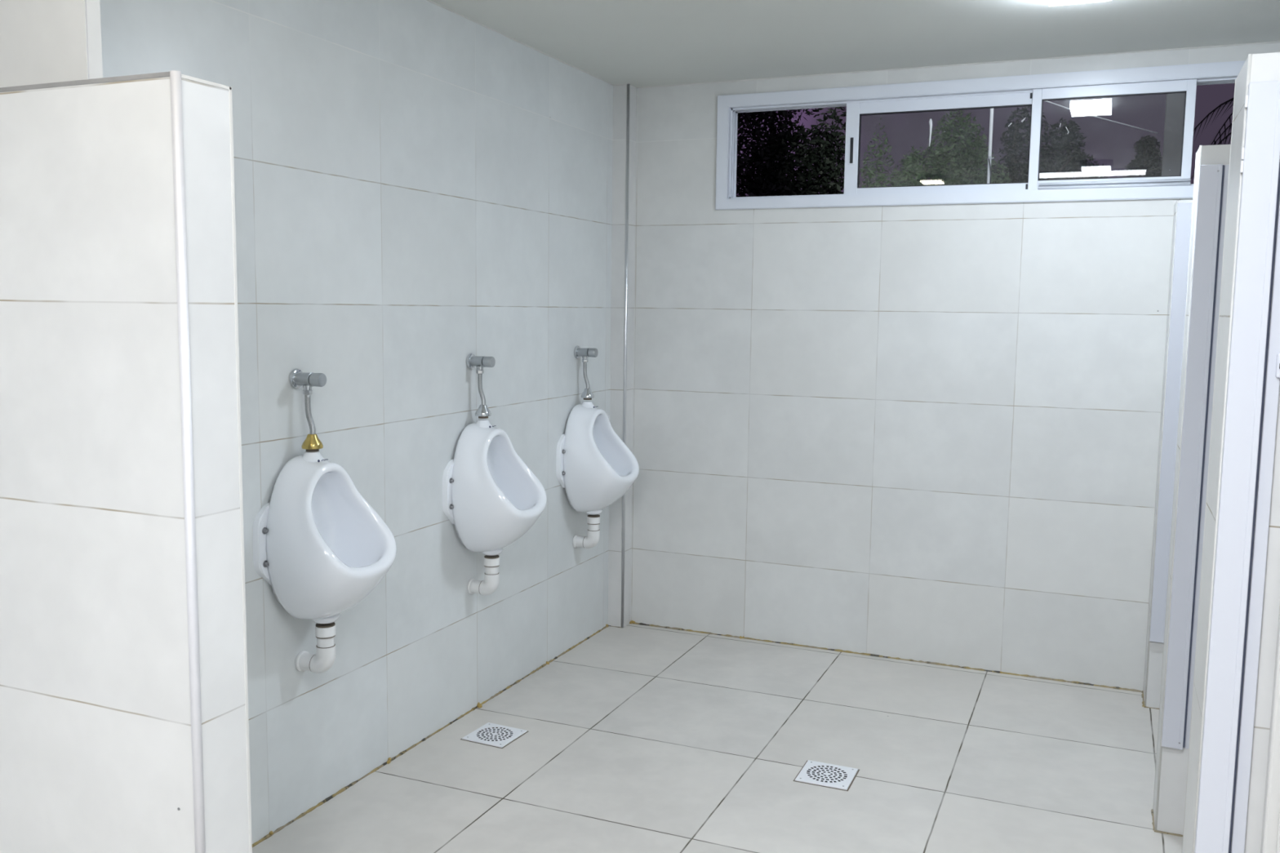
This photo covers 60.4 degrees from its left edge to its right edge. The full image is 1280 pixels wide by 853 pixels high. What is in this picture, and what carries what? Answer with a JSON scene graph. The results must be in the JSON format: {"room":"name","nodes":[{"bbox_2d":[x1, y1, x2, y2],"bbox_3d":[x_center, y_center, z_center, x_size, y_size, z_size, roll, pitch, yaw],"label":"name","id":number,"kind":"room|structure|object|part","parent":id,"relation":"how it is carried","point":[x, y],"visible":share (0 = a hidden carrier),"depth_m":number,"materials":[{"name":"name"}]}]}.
{"room":"public restroom","nodes":[
{"label":"public restroom","id":0,"kind":"room"},
{"bbox_2d":[0,0,102,87],"bbox_3d":[-1.157,-0.002,2.176,0.289,2.424,0.034,3,7,23],"label":"wall","id":1,"kind":"structure","parent":0,"point":[42,41],"depth_m":2.06,"materials":[{"name":"paint"}]},
{"bbox_2d":[99,0,613,844],"bbox_3d":[-1.503,0.020,1.928,0.150,2.424,7.100,3,7,23],"label":"wall","id":2,"kind":"structure","parent":0,"point":[420,188],"depth_m":3.47,"materials":[{"name":"tile"}]},
{"bbox_2d":[288,368,326,452],"bbox_3d":[-0.907,-0.044,3.016,0.092,0.225,0.058,3,7,23],"label":"valve","id":3,"kind":"object","parent":2,"relation":"attached to","point":[297,378],"visible":1,"depth_m":3.00,"materials":[{"name":"silver metal"}]},
{"bbox_2d":[295,622,335,673],"bbox_3d":[-0.905,0.622,3.084,0.113,0.147,0.057,3,7,23],"label":"drain pipe","id":4,"kind":"object","parent":2,"relation":"attached to","point":[324,658],"visible":0.96,"depth_m":3.06,"materials":[{"name":"white plastic"}]},
{"bbox_2d":[253,451,396,623],"bbox_3d":[-0.834,0.310,3.021,0.259,0.478,0.360,3,7,23],"label":"urinal","id":5,"kind":"object","parent":2,"relation":"attached to","point":[321,547],"visible":0.99,"depth_m":2.94,"materials":[{"name":"white ceramic"}]},
{"bbox_2d":[252,624,608,847],"bbox_3d":[-0.728,1.054,3.703,0.033,0.023,2.961,3,7,23],"label":"trim","id":6,"kind":"structure","parent":2,"relation":"attached to","point":[478,705],"depth_m":3.58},
{"bbox_2d":[466,353,495,418],"bbox_3d":[-0.553,-0.142,3.837,0.092,0.225,0.058,3,7,23],"label":"valve","id":7,"kind":"object","parent":2,"relation":"attached to","point":[472,361],"visible":1,"depth_m":3.82,"materials":[{"name":"silver metal"}]},
{"bbox_2d":[466,555,499,595],"bbox_3d":[-0.552,0.530,3.905,0.113,0.147,0.057,3,7,23],"label":"drain pipe","id":8,"kind":"object","parent":2,"relation":"attached to","point":[489,585],"visible":0.99,"depth_m":3.88,"materials":[{"name":"white plastic"}]},
{"bbox_2d":[442,419,546,555],"bbox_3d":[-0.481,0.217,3.843,0.259,0.478,0.360,3,7,23],"label":"urinal","id":9,"kind":"object","parent":2,"relation":"attached to","point":[491,498],"visible":1,"depth_m":3.76,"materials":[{"name":"white ceramic"}]},
{"bbox_2d":[426,0,613,84],"bbox_3d":[-1.435,-1.176,1.727,0.008,0.008,6.710,3,7,23],"label":"trim","id":10,"kind":"structure","parent":2,"relation":"attached to","point":[427,0],"depth_m":4.01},
{"bbox_2d":[572,514,599,548],"bbox_3d":[-0.224,0.448,4.670,0.113,0.147,0.057,3,7,23],"label":"drain pipe","id":11,"kind":"object","parent":2,"relation":"attached to","point":[592,539],"visible":0.99,"depth_m":4.64,"materials":[{"name":"white plastic"}]},
{"bbox_2d":[573,345,598,399],"bbox_3d":[-0.225,-0.225,4.601,0.092,0.225,0.058,3,7,23],"label":"valve","id":12,"kind":"object","parent":2,"relation":"attached to","point":[585,353],"visible":1,"depth_m":4.59,"materials":[{"name":"silver metal"}]},
{"bbox_2d":[555,400,639,515],"bbox_3d":[-0.153,0.136,4.607,0.259,0.478,0.360,3,7,23],"label":"urinal","id":13,"kind":"object","parent":2,"relation":"attached to","point":[595,468],"visible":1,"depth_m":4.52,"materials":[{"name":"white ceramic"}]},
{"bbox_2d":[608,84,636,627],"bbox_3d":[-0.080,-0.289,4.952,0.078,2.424,0.091,3,7,23],"label":"wall","id":14,"kind":"structure","parent":0,"point":[624,96],"depth_m":4.91,"materials":[{"name":"tile"}]},
{"bbox_2d":[252,623,1182,852],"bbox_3d":[0.182,1.385,1.345,3.850,0.120,7.100,3,7,23],"label":"floor","id":15,"kind":"structure","parent":0,"point":[639,739],"depth_m":3.53,"materials":[{"name":"tile"}]},
{"bbox_2d":[0,70,252,852],"bbox_3d":[-1.033,0.309,2.066,0.636,1.833,0.129,3,7,23],"label":"wall","id":16,"kind":"structure","parent":15,"relation":"on","point":[124,717],"depth_m":1.94,"materials":[{"name":"tile"}]},
{"bbox_2d":[460,722,528,748],"bbox_3d":[-0.496,1.052,3.751,0.168,0.005,0.168,4,7,25],"label":"floor drain","id":17,"kind":"object","parent":15,"relation":"on","point":[496,735],"visible":1,"depth_m":3.74,"materials":[{"name":"white plastic"}]},
{"bbox_2d":[793,760,859,791],"bbox_3d":[0.589,1.097,3.463,0.172,0.005,0.172,3,7,23],"label":"floor drain","id":18,"kind":"object","parent":15,"relation":"on","point":[815,773],"visible":1,"depth_m":3.45,"materials":[{"name":"white plastic"}]},
{"bbox_2d":[1142,200,1192,708],"bbox_3d":[2.524,0.150,3.820,1.302,1.862,0.198,3,7,23],"label":"wall","id":19,"kind":"structure","parent":15,"relation":"on","point":[1182,219],"depth_m":3.98,"materials":[{"name":"tile"}]},
{"bbox_2d":[1141,690,1144,706],"bbox_3d":[1.917,1.039,4.184,0.013,0.013,0.174,3,7,23],"label":"trim","id":20,"kind":"structure","parent":19,"relation":"attached to","point":[1142,691],"depth_m":4.18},
{"bbox_2d":[1152,144,1231,835],"bbox_3d":[2.100,0.230,2.830,1.302,1.906,0.192,3,7,23],"label":"wall","id":21,"kind":"structure","parent":15,"relation":"on","point":[1211,162],"depth_m":2.99,"materials":[{"name":"tile"}]},
{"bbox_2d":[1151,808,1154,830],"bbox_3d":[1.489,1.142,3.186,0.010,0.010,0.140,3,7,23],"label":"trim","id":22,"kind":"structure","parent":21,"relation":"attached to","point":[1152,810],"depth_m":3.19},
{"bbox_2d":[1154,830,1182,836],"bbox_3d":[2.035,1.183,2.874,1.254,0.010,0.010,3,7,23],"label":"trim","id":23,"kind":"structure","parent":21,"relation":"attached to","point":[1156,831],"depth_m":3.10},
{"bbox_2d":[1182,52,1279,852],"bbox_3d":[1.669,0.334,1.827,1.303,1.902,0.267,3,7,23],"label":"wall","id":24,"kind":"structure","parent":15,"relation":"on","point":[1239,596],"depth_m":1.94,"materials":[{"name":"paint"}]},
{"bbox_2d":[1260,604,1279,852],"bbox_3d":[1.383,0.448,1.774,0.620,1.680,0.075,3,7,23],"label":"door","id":25,"kind":"structure","parent":24,"relation":"in","point":[1270,838],"depth_m":1.92,"materials":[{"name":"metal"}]},
{"bbox_3d":[1.385,0.438,1.777,0.580,1.260,0.006,3,7,23],"label":"inset panel","id":26,"kind":"part","parent":25,"relation":"part of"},
{"bbox_2d":[430,0,1279,87],"bbox_3d":[0.215,-1.144,1.071,3.850,0.120,7.100,3,7,23],"label":"ceiling","id":27,"kind":"structure","parent":0,"point":[637,43],"depth_m":3.81,"materials":[{"name":"paint"}]},
{"bbox_2d":[1048,0,1111,6],"bbox_3d":[1.279,-1.284,3.201,0.174,0.034,0.260,3,7,23],"label":"recessed light","id":28,"kind":"object","parent":27,"relation":"in","point":[1051,2],"visible":1,"depth_m":3.31,"materials":[{"name":"white plastic"}]},
{"bbox_2d":[630,42,1279,691],"bbox_3d":[1.564,-0.206,4.387,3.550,2.424,0.150,3,7,23],"label":"wall","id":29,"kind":"structure","parent":0,"point":[923,433],"depth_m":4.53,"materials":[{"name":"tile"}]},
{"bbox_2d":[629,620,1141,692],"bbox_3d":[0.949,0.968,4.688,2.168,0.024,0.025,3,7,23],"label":"trim","id":30,"kind":"structure","parent":29,"relation":"attached to","point":[631,621],"depth_m":4.63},
{"bbox_2d":[636,40,1279,88],"bbox_3d":[1.583,-1.402,4.172,3.476,0.009,0.009,3,7,23],"label":"trim","id":31,"kind":"structure","parent":29,"relation":"attached to","point":[1277,41],"depth_m":4.28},
{"bbox_2d":[715,60,1245,209],"bbox_3d":[1.546,-1.111,4.270,2.600,0.480,0.118,3,7,23],"label":"window","id":32,"kind":"structure","parent":29,"relation":"in","point":[1021,91],"depth_m":4.31,"materials":[{"name":"white paint"}]},
{"bbox_3d":[0.872,-1.138,4.529,0.023,0.116,0.002,3,7,23],"label":"handle plate","id":33,"kind":"part","parent":32,"relation":"part of","materials":[{"name":"white paint"}]},
{"bbox_3d":[0.872,-1.138,4.528,0.013,0.104,0.003,3,7,23],"label":"pull handle","id":34,"kind":"part","parent":32,"relation":"part of","materials":[{"name":"black plastic"}]},
{"bbox_3d":[1.200,-1.128,4.404,0.756,0.383,0.024,3,7,23],"label":"sash","id":35,"kind":"part","parent":32,"relation":"part of","materials":[{"name":"white paint"}]},
{"bbox_3d":[1.769,-1.092,4.137,0.565,0.383,0.016,3,7,23],"label":"sash","id":36,"kind":"part","parent":32,"relation":"part of","materials":[{"name":"white paint"}]},
{"label":"outside","id":37,"kind":"structure","parent":0,"visible":0},
{"bbox_3d":[5.944,-0.018,16.747,30.000,0.200,25.830,3,7,23],"label":"ground","id":38,"kind":"structure","parent":37,"visible":0},
{"bbox_2d":[736,106,846,196],"bbox_3d":[1.195,-1.544,10.496,2.011,4.105,1.312,3,7,23],"label":"tree","id":39,"kind":"object","parent":38,"relation":"on","point":[769,159],"visible":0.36,"depth_m":10.08,"materials":[{"name":"green plant"}]},
{"bbox_2d":[858,117,926,187],"bbox_3d":[2.397,-1.242,10.746,1.113,3.486,0.648,3,7,23],"label":"conifer tree","id":40,"kind":"object","parent":38,"relation":"on","point":[872,171],"visible":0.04,"depth_m":10.59,"materials":[{"name":"green plant"}]},
{"bbox_2d":[893,110,1011,186],"bbox_3d":[3.201,-1.495,11.835,1.598,3.773,0.929,3,7,23],"label":"broad tree","id":41,"kind":"object","parent":38,"relation":"on","point":[954,176],"visible":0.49,"depth_m":11.52,"materials":[{"name":"green plant"}]},
{"bbox_2d":[986,108,994,183],"bbox_3d":[1.545,-0.274,4.982,0.033,2.770,0.020,3,7,23],"label":"pole","id":42,"kind":"object","parent":38,"relation":"on","point":[991,119],"visible":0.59,"depth_m":4.88,"materials":[{"name":"white metal"}]},
{"bbox_2d":[951,106,1073,183],"bbox_3d":[4.429,-1.829,13.380,1.002,4.132,1.328,-3,7,-29],"label":"bare tree","id":43,"kind":"object","parent":38,"relation":"on","point":[1012,163],"visible":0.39,"depth_m":13.07,"materials":[{"name":"green plant"}]},
{"bbox_2d":[1040,117,1107,179],"bbox_3d":[5.676,-1.980,14.601,0.948,4.202,0.842,3,7,23],"label":"shrub","id":44,"kind":"object","parent":38,"relation":"on","point":[1078,171],"visible":0.41,"depth_m":14.29,"materials":[{"name":"green plant"}]},
{"bbox_2d":[1121,134,1162,177],"bbox_3d":[7.335,-2.119,16.063,0.736,4.206,0.864,3,7,23],"label":"tree","id":45,"kind":"object","parent":38,"relation":"on","point":[1149,160],"visible":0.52,"depth_m":15.74,"materials":[{"name":"green plant"}]},
{"bbox_2d":[1161,93,1185,176],"bbox_3d":[2.395,-0.562,5.004,0.140,3.360,0.140,3,7,23],"label":"post","id":46,"kind":"object","parent":38,"relation":"on","point":[1175,102],"visible":0.02,"depth_m":4.88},
{"bbox_2d":[1044,100,1157,133],"bbox_3d":[1.880,-1.514,5.019,0.902,0.390,0.006,3,7,23],"label":"wire","id":47,"kind":"object","parent":46,"relation":"attached to","point":[1045,100],"visible":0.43,"depth_m":4.95,"materials":[{"name":"white"}]},
{"bbox_2d":[1191,97,1234,183],"bbox_3d":[5.550,-1.102,9.311,2.087,3.594,2.210,3,7,23],"label":"palm tree","id":48,"kind":"object","parent":38,"relation":"on","point":[1232,99],"visible":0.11,"depth_m":9.52,"materials":[{"name":"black plant"}]}
]}

